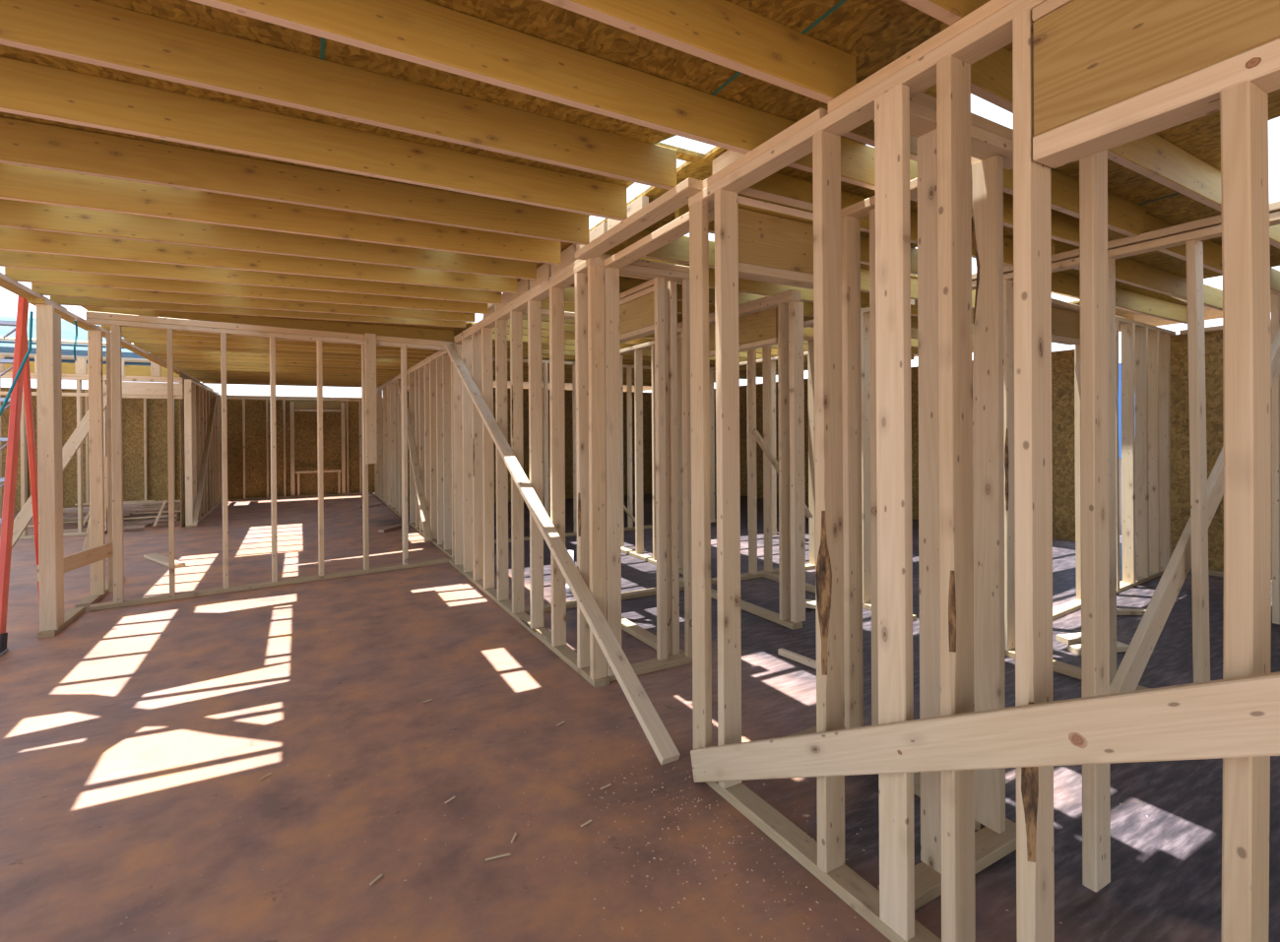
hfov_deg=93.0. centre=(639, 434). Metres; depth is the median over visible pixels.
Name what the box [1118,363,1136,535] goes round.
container
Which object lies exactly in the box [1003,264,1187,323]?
joist
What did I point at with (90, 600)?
plate
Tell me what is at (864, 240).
joist
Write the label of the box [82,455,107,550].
diagonal brace
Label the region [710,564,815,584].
plate
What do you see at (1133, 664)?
plank
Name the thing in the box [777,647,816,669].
offcut
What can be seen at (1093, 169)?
stud
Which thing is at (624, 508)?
diagonal brace
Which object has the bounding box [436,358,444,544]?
stud
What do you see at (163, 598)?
plate
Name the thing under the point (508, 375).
joist
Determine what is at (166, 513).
board
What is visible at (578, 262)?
plate
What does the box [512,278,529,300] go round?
block
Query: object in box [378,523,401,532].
offcut
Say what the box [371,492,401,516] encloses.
plate
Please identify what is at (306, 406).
window frame
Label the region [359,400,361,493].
stud
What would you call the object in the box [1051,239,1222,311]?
joist
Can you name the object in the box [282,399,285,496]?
stud
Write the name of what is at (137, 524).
board
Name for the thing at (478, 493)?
stud
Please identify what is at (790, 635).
sawdust
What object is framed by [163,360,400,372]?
joist
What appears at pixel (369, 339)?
board
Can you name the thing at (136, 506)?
board
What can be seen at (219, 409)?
stud
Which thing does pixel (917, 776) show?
plate
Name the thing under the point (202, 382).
joist
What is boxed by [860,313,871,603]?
stud
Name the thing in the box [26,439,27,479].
stud
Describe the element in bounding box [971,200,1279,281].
plate
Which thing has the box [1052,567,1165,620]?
plate
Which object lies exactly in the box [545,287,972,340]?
joist
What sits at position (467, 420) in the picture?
stud
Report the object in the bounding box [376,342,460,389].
plate
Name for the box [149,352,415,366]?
joist
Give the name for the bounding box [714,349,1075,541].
wall
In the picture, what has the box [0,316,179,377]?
wing roof
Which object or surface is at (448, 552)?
plate
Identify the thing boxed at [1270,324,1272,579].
stud
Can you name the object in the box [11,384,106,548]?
diagonal brace
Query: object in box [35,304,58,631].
post
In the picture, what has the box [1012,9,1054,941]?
stud
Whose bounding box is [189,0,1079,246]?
joist
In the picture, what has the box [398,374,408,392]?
header
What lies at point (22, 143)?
joist
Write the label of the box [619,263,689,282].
plate
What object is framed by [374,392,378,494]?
stud
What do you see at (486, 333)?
stud
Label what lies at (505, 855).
splinter
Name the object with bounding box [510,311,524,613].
stud
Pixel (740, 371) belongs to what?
joist
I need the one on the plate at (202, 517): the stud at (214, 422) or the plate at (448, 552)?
the stud at (214, 422)
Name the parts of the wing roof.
roof panel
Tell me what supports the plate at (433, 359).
on the stud at (446, 360)
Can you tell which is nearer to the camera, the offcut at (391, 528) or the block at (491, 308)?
the block at (491, 308)
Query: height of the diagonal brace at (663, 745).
2.344 m
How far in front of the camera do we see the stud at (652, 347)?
6.45 m
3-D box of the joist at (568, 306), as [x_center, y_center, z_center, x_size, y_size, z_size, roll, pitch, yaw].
[1.680,-1.107,6.367,5.980,0.157,0.044,-1,0,-30]
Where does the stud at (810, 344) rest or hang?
on the plate at (746, 576)
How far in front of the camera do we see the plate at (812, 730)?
2.75 m
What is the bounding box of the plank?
[1109,327,1279,694]
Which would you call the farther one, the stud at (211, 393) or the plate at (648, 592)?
the stud at (211, 393)
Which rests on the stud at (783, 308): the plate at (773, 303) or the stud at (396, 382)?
the plate at (773, 303)
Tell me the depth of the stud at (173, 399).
12.60 m
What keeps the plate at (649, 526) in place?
on the floor
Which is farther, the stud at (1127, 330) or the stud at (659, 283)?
the stud at (1127, 330)
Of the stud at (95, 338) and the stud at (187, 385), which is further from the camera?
the stud at (187, 385)
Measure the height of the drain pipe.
0.360 m
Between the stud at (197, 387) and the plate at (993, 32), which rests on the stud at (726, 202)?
the plate at (993, 32)
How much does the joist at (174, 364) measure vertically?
0.157 m
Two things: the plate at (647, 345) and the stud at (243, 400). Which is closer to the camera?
the plate at (647, 345)
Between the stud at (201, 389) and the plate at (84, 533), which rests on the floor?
the plate at (84, 533)
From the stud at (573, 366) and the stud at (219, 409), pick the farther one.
the stud at (219, 409)
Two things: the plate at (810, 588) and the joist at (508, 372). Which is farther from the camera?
the joist at (508, 372)
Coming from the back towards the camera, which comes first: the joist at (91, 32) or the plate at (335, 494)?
the plate at (335, 494)
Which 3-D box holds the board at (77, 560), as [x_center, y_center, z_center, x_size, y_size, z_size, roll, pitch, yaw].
[-4.468,1.004,4.831,0.025,0.122,0.836,0,2,-13]
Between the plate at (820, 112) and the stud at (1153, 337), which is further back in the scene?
the stud at (1153, 337)
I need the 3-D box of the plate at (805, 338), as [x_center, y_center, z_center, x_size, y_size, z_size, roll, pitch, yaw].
[1.563,-0.971,6.089,2.100,0.038,0.092,-1,0,-29]
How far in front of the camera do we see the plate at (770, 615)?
4.58 m
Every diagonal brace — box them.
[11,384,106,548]
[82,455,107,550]
[192,396,216,526]
[397,379,432,542]
[443,341,680,765]
[623,505,635,522]
[751,430,813,517]
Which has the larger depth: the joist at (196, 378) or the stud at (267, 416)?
the stud at (267, 416)
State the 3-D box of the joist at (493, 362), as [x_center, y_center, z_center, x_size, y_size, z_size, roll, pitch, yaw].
[-0.239,-1.106,9.808,5.960,0.157,0.038,-1,0,-29]
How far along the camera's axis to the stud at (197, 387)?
9.89 m
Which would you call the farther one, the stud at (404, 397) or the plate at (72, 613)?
the stud at (404, 397)
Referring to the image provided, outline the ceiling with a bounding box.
[0,0,1279,391]
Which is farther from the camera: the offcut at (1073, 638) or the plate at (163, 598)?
the plate at (163, 598)
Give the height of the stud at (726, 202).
2.282 m
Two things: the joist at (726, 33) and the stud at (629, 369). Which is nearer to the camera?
the joist at (726, 33)
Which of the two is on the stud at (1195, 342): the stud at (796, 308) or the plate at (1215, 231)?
the plate at (1215, 231)
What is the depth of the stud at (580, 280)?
3.52 m
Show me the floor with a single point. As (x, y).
(282, 668)
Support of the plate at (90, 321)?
on the stud at (168, 331)
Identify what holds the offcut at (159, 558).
on the floor
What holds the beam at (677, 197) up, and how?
on the plate at (993, 32)
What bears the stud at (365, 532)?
on the plate at (163, 598)
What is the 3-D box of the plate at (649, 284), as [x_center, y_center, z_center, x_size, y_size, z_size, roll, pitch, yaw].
[-0.134,-0.978,4.369,0.090,0.038,1.450,-1,0,-29]
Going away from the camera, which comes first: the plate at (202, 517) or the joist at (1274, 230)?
the joist at (1274, 230)
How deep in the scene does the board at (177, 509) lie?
9.97 m
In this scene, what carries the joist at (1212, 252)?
on the plate at (1274, 207)
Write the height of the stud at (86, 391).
2.262 m
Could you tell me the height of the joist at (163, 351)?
0.157 m
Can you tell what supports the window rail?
attached to the stud at (0, 378)
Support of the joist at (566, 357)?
attached to the ceiling
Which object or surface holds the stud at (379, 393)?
on the plate at (376, 495)
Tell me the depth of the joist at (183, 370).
10.09 m
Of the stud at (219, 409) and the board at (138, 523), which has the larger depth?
the stud at (219, 409)
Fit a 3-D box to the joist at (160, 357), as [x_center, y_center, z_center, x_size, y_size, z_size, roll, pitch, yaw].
[-4.955,-1.070,8.710,3.142,0.156,0.040,-1,0,-27]
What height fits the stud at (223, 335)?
2.262 m
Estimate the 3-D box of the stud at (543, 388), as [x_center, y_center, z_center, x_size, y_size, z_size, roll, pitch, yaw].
[-2.010,0.191,12.512,0.038,2.282,0.091,-1,0,-29]
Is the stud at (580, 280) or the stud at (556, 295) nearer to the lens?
the stud at (580, 280)
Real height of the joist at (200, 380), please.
0.156 m
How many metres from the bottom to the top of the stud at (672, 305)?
2.282 m
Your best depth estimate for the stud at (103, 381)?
8.68 m
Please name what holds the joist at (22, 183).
on the plate at (6, 283)
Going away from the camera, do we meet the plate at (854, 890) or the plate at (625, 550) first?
the plate at (854, 890)
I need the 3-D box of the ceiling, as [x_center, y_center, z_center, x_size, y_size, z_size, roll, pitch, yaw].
[-0.078,-1.185,7.037,10.130,0.023,18.550,-1,0,-29]
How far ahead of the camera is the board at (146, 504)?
9.89 m
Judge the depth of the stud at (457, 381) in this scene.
6.30 m
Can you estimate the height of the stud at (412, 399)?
2.282 m
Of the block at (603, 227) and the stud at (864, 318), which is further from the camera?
the stud at (864, 318)
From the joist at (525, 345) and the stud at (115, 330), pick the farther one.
the joist at (525, 345)
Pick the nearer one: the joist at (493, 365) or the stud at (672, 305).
the stud at (672, 305)
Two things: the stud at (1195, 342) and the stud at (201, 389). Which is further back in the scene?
the stud at (201, 389)
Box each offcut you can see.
[143,553,185,568]
[355,503,381,509]
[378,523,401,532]
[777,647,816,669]
[805,599,815,609]
[1055,632,1081,644]
[1067,641,1128,655]
[1116,608,1146,615]
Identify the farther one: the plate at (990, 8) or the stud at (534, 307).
the stud at (534, 307)
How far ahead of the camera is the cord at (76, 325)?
4.51 m
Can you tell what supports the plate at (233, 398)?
on the stud at (359, 401)
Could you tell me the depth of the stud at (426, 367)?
8.16 m
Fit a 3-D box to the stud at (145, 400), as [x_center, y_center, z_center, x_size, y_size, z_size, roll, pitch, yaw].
[-10.085,0.258,12.395,0.038,2.262,0.090,-1,0,-29]
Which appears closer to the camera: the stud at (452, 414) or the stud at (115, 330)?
the stud at (115, 330)
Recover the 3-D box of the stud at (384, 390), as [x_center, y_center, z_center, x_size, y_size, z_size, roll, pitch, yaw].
[-5.138,0.214,12.253,0.091,2.282,0.038,-1,0,-29]
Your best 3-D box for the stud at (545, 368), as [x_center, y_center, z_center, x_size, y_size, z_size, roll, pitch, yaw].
[-1.246,0.202,8.066,0.038,2.282,0.091,-1,0,-29]
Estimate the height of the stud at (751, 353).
2.282 m
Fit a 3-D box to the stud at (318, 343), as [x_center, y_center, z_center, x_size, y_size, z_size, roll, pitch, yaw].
[-3.087,0.232,5.868,0.038,2.262,0.091,-1,0,-37]
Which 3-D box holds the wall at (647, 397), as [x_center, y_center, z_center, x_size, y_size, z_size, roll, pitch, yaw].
[-1.471,0.215,12.944,6.700,2.300,0.015,-1,0,-29]
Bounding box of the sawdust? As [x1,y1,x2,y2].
[13,635,1222,939]
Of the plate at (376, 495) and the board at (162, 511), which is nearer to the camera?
the board at (162, 511)
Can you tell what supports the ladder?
on the floor
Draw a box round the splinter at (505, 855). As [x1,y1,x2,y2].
[485,853,510,860]
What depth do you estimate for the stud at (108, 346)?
5.28 m
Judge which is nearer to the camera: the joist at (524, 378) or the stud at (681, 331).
the stud at (681, 331)
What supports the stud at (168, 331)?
on the plate at (163, 598)
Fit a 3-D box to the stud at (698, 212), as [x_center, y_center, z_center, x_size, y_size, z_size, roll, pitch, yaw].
[0.246,0.211,2.465,0.038,2.282,0.091,-1,0,-29]
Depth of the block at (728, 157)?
2.48 m
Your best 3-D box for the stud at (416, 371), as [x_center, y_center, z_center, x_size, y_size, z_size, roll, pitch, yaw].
[-3.217,0.213,8.834,0.094,2.282,0.042,-1,0,-29]
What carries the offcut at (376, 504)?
on the floor
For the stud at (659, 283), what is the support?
on the plate at (642, 668)
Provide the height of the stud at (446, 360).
2.282 m
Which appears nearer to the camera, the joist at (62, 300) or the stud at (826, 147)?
the stud at (826, 147)
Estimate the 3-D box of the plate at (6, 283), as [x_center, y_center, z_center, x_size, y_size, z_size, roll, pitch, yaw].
[-3.255,-0.963,2.485,0.092,0.038,5.120,-1,0,-29]
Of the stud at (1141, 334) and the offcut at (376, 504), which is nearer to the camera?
the stud at (1141, 334)
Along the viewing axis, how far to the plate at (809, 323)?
4.78 m
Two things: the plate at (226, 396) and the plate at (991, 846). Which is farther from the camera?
the plate at (226, 396)
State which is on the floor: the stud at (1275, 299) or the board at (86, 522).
the stud at (1275, 299)
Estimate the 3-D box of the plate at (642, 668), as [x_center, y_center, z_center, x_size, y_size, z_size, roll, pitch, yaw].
[0.060,1.368,3.582,0.610,0.038,0.092,-1,0,-29]
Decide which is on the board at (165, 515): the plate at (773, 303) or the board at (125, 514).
the board at (125, 514)
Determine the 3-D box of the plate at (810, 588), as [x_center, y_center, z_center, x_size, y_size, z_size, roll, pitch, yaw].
[1.606,1.352,5.138,0.091,0.038,1.590,-1,0,-29]
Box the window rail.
[0,391,88,396]
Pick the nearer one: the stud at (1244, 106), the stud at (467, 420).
the stud at (1244, 106)
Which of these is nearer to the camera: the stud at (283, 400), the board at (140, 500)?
the board at (140, 500)
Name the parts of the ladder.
rail, rail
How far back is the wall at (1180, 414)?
5.97 m
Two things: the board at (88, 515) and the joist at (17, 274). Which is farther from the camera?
the board at (88, 515)
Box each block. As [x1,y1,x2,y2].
[0,354,4,372]
[34,356,36,373]
[74,357,86,374]
[121,359,125,376]
[150,361,161,377]
[483,303,496,318]
[496,292,511,310]
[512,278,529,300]
[529,263,551,289]
[551,243,575,275]
[576,222,607,260]
[607,195,648,230]
[712,149,744,174]
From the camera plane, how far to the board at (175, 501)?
10.12 m
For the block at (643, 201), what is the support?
on the beam at (677, 197)
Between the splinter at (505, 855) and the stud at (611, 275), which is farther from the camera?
the stud at (611, 275)
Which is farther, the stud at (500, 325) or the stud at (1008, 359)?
the stud at (500, 325)
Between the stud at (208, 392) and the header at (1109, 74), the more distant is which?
the stud at (208, 392)
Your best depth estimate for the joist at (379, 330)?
6.11 m
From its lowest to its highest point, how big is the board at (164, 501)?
0.407 m
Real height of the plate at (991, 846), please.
0.038 m
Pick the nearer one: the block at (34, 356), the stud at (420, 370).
the block at (34, 356)
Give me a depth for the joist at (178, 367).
9.73 m
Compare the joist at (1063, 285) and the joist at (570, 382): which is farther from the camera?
the joist at (570, 382)
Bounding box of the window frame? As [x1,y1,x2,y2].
[290,401,345,496]
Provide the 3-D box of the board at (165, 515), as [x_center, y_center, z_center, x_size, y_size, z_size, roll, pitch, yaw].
[-7.862,1.277,9.129,1.463,0.020,0.090,0,1,-28]
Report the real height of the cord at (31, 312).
2.230 m
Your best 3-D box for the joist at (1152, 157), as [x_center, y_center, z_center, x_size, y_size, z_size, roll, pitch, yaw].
[1.837,-1.094,2.287,2.261,0.156,0.039,-1,0,-31]
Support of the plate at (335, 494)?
on the floor
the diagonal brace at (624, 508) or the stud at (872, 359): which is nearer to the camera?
the stud at (872, 359)
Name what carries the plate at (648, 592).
on the floor
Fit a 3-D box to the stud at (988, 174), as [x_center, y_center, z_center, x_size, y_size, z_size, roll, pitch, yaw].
[1.197,0.205,2.087,0.038,2.282,0.091,-1,0,-29]
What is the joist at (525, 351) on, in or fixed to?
attached to the ceiling
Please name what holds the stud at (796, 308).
on the plate at (770, 615)
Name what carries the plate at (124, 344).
on the wall at (181, 402)
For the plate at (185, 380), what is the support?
on the stud at (187, 385)
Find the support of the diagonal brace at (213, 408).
on the floor
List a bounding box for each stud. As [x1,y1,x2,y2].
[0,378,1,537]
[20,385,27,536]
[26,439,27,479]
[76,380,83,532]
[84,389,89,503]
[87,329,105,595]
[102,380,108,530]
[106,331,113,592]
[110,324,124,603]
[143,398,147,500]
[166,328,175,596]
[173,398,175,500]
[184,382,192,525]
[192,384,196,516]
[195,385,200,518]
[199,387,204,515]
[202,388,207,512]
[206,390,210,510]
[209,391,213,508]
[212,393,216,506]
[214,394,218,503]
[217,395,221,501]
[220,332,228,588]
[242,398,245,498]
[265,399,268,497]
[269,336,277,582]
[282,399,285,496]
[316,340,324,575]
[345,400,348,493]
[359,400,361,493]
[361,343,369,570]
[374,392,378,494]
[377,390,383,497]
[382,387,387,501]
[386,385,390,505]
[389,384,395,508]
[394,381,398,511]
[397,385,401,513]
[400,346,408,565]
[408,373,415,522]
[414,370,419,527]
[418,368,425,530]
[424,365,430,525]
[429,362,437,539]
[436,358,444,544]
[442,354,451,550]
[450,360,454,556]
[452,344,463,565]
[461,339,473,572]
[471,333,483,580]
[481,327,494,588]
[495,320,509,600]
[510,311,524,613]
[527,300,543,629]
[542,363,549,516]
[542,387,544,499]
[549,287,566,646]
[572,364,576,532]
[574,272,589,668]
[587,264,607,679]
[604,266,621,676]
[619,355,624,546]
[626,367,633,527]
[634,349,643,554]
[650,345,656,560]
[653,277,667,660]
[664,280,671,654]
[668,280,679,654]
[677,339,683,568]
[681,330,684,580]
[682,278,692,657]
[689,199,711,749]
[709,370,714,522]
[713,189,741,788]
[747,348,757,575]
[747,466,748,530]
[762,345,772,572]
[770,360,776,535]
[777,303,790,620]
[788,301,805,623]
[807,339,815,565]
[812,129,844,873]
[840,215,863,728]
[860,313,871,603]
[869,208,878,725]
[874,83,914,941]
[917,128,941,874]
[936,55,975,941]
[971,155,1005,833]
[1003,279,1015,650]
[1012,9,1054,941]
[1074,344,1081,599]
[1079,149,1110,892]
[1107,257,1116,681]
[1115,318,1120,591]
[1121,322,1136,583]
[1134,326,1150,577]
[1148,330,1160,573]
[1158,333,1171,568]
[1185,240,1210,683]
[1219,80,1271,941]
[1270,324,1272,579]
[1271,294,1279,624]
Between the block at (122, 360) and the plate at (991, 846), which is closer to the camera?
the plate at (991, 846)
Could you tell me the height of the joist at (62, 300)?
0.157 m
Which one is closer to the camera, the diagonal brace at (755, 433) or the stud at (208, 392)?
the diagonal brace at (755, 433)
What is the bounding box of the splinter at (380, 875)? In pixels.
[369,873,382,885]
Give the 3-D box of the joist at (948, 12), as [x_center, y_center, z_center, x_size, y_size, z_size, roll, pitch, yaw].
[-0.503,-1.073,0.776,3.140,0.156,0.039,-1,0,-29]
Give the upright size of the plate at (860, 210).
0.038 m
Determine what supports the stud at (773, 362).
on the floor
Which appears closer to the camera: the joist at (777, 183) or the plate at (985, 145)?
the plate at (985, 145)
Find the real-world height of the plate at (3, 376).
0.038 m
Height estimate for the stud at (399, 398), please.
2.282 m
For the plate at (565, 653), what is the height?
0.038 m
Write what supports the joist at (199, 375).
attached to the ceiling
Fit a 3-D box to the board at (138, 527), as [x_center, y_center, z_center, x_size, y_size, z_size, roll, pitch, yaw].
[-7.769,1.389,8.758,1.002,0.088,0.092,-1,0,-28]
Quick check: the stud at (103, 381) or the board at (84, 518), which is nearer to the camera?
the stud at (103, 381)
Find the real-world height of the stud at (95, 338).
2.262 m
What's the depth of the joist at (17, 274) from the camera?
4.35 m
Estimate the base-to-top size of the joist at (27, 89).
0.156 m
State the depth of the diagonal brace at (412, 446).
8.31 m
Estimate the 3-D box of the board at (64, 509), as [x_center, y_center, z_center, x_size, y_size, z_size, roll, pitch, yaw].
[-8.378,1.147,9.486,0.988,0.044,0.062,0,0,-24]
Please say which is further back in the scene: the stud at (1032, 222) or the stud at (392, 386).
the stud at (392, 386)
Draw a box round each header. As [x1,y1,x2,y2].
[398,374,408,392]
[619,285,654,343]
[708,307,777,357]
[737,194,813,289]
[1031,0,1279,168]
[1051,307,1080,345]
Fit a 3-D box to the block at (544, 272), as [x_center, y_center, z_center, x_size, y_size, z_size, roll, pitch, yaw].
[-0.680,-1.080,4.194,0.038,0.142,0.380,-1,0,-29]
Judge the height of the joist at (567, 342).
0.157 m
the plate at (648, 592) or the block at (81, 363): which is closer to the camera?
the plate at (648, 592)
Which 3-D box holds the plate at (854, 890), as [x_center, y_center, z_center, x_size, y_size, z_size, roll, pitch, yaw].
[0.909,1.370,1.353,0.090,0.038,2.670,-1,0,-29]
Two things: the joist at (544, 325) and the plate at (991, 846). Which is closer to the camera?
the plate at (991, 846)
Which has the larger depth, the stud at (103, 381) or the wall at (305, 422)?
the wall at (305, 422)
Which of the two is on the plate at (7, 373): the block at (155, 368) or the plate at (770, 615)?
the block at (155, 368)
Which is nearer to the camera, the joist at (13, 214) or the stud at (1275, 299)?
the joist at (13, 214)
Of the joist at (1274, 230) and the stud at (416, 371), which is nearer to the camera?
the joist at (1274, 230)
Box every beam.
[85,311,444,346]
[575,177,703,260]
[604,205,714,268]
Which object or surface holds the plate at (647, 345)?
on the stud at (620, 356)
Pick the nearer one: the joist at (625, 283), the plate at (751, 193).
the plate at (751, 193)
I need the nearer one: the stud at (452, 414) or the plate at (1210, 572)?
the plate at (1210, 572)
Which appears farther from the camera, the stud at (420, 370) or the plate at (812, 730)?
the stud at (420, 370)
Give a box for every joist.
[0,0,676,190]
[0,56,627,221]
[0,117,589,245]
[0,162,560,264]
[0,198,536,280]
[0,226,517,293]
[0,250,501,304]
[4,266,487,314]
[31,282,475,321]
[50,295,465,327]
[86,306,453,342]
[101,325,352,344]
[121,331,438,353]
[124,337,432,357]
[133,343,426,360]
[141,347,420,364]
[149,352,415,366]
[156,356,410,369]
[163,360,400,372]
[173,363,400,374]
[174,366,398,376]
[180,369,395,378]
[185,372,391,380]
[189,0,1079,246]
[189,374,388,382]
[192,376,385,383]
[195,378,382,384]
[199,380,381,386]
[201,382,377,387]
[410,366,651,384]
[420,360,715,383]
[421,357,715,380]
[432,353,747,379]
[453,335,807,370]
[462,329,807,366]
[471,323,807,362]
[482,317,807,357]
[492,351,804,373]
[492,355,777,375]
[492,361,762,377]
[493,374,651,382]
[493,378,651,385]
[507,319,914,359]
[522,315,917,354]
[541,299,973,352]
[542,0,856,104]
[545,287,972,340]
[567,275,973,335]
[603,249,974,323]
[624,228,1133,331]
[674,203,917,274]
[748,172,1013,265]
[842,119,1146,237]
[900,0,990,25]
[940,22,1221,212]
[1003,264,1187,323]
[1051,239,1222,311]
[1146,213,1279,294]
[1269,224,1279,249]
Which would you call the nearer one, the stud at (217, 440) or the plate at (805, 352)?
the plate at (805, 352)
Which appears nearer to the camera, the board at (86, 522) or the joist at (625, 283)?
the joist at (625, 283)
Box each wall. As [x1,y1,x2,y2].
[0,387,218,511]
[179,372,213,527]
[219,394,383,499]
[406,387,652,509]
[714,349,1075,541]
[1170,330,1223,572]
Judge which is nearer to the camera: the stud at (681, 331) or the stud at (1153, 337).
the stud at (681, 331)
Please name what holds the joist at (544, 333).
attached to the ceiling
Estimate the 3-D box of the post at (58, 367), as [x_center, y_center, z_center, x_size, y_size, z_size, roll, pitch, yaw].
[-4.211,0.255,4.347,0.086,2.242,0.142,-1,0,-29]
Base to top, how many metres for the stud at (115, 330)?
2.262 m
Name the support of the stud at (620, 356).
on the plate at (625, 550)
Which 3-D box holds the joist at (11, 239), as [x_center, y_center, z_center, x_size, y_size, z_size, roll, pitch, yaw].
[-2.250,-1.071,3.726,2.995,0.157,0.038,0,0,-24]
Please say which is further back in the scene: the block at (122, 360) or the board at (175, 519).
the board at (175, 519)
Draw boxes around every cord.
[0,311,33,416]
[73,320,77,360]
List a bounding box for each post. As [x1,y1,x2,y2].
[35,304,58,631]
[54,312,63,627]
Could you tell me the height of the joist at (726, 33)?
0.156 m
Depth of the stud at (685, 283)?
3.67 m
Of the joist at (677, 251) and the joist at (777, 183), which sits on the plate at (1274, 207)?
the joist at (777, 183)
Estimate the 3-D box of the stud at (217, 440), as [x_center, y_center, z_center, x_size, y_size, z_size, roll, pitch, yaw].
[-8.451,0.298,12.090,0.091,2.162,0.038,-1,0,-29]
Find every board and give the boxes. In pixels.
[31,512,131,520]
[36,542,113,581]
[63,504,143,511]
[63,506,146,511]
[63,507,168,514]
[63,514,178,522]
[63,517,89,520]
[63,521,88,524]
[63,523,148,531]
[63,524,145,533]
[74,500,154,505]
[83,511,89,525]
[87,502,168,507]
[123,500,180,505]
[123,512,180,517]
[123,517,180,523]
[123,522,152,525]
[131,511,180,514]
[136,509,180,512]
[152,500,166,527]
[364,333,377,463]
[690,671,1279,782]
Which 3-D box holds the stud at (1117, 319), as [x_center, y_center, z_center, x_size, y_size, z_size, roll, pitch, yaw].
[3.976,0.175,5.115,0.042,2.282,0.092,-1,0,-29]
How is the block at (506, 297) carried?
on the plate at (578, 262)
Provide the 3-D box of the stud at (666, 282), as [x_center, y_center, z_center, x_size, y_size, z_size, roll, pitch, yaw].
[0.152,0.207,3.718,0.054,2.282,0.040,-1,0,-29]
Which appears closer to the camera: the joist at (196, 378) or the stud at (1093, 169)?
the stud at (1093, 169)
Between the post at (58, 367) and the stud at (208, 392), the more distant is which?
the stud at (208, 392)
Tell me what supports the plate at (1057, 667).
on the floor
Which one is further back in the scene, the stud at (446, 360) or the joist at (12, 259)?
the stud at (446, 360)
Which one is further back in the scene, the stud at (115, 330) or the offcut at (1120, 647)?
the stud at (115, 330)
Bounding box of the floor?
[0,492,1279,941]
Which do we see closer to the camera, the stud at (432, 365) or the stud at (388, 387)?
the stud at (432, 365)
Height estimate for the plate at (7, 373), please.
0.038 m
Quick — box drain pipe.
[566,550,574,593]
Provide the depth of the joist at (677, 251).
3.56 m
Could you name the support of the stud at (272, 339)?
on the plate at (163, 598)
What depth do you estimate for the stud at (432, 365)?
7.82 m
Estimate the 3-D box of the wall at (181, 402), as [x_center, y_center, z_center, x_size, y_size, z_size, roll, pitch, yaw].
[-7.946,0.237,10.964,0.012,2.360,4.100,-1,0,-29]
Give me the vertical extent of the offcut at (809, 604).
0.036 m
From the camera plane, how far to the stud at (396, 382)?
10.66 m
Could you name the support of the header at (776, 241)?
attached to the stud at (726, 202)
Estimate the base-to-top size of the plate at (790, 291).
0.038 m
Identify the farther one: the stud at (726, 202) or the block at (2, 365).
the block at (2, 365)
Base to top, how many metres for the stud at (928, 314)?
2.282 m
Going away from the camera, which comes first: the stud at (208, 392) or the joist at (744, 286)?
the joist at (744, 286)
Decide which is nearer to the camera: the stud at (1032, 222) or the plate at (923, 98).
the stud at (1032, 222)
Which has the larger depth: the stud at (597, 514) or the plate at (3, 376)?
the plate at (3, 376)
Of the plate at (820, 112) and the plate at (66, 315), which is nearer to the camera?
the plate at (820, 112)
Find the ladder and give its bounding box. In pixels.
[0,296,39,656]
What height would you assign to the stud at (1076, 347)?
2.282 m
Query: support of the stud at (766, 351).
on the plate at (746, 576)
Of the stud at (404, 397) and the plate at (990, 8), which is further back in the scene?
the stud at (404, 397)
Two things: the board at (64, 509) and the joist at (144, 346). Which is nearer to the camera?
the joist at (144, 346)
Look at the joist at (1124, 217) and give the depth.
2.77 m
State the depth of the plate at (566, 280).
4.11 m
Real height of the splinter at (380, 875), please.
0.007 m
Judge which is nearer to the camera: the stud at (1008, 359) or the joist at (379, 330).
the stud at (1008, 359)
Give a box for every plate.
[0,272,66,310]
[0,372,183,380]
[0,375,183,383]
[0,531,86,539]
[27,297,99,330]
[36,606,85,639]
[74,579,108,608]
[85,318,446,350]
[88,558,448,611]
[97,325,199,382]
[184,379,221,396]
[185,499,222,528]
[226,395,361,399]
[226,396,361,401]
[227,492,371,501]
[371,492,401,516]
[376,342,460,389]
[376,350,447,392]
[408,521,454,559]
[448,559,609,688]
[453,259,584,340]
[454,257,604,343]
[492,357,715,372]
[494,518,716,543]
[522,309,682,328]
[524,583,684,615]
[595,254,689,272]
[607,652,692,682]
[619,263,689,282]
[619,278,669,300]
[619,333,681,355]
[621,546,711,578]
[621,616,684,655]
[677,294,800,332]
[678,289,800,322]
[678,577,802,630]
[688,0,1046,209]
[702,107,828,189]
[704,781,941,941]
[709,351,807,370]
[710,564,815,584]
[737,188,813,212]
[763,573,916,621]
[783,726,816,737]
[803,299,914,327]
[803,335,814,340]
[828,0,1015,113]
[840,156,981,218]
[872,100,1013,169]
[877,818,1016,910]
[909,92,1013,140]
[913,772,985,831]
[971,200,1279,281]
[971,211,1279,290]
[1004,648,1150,691]
[1051,298,1176,335]
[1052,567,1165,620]
[1179,320,1271,334]
[1188,567,1272,584]
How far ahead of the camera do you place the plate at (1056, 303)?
5.26 m
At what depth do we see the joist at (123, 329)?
6.02 m

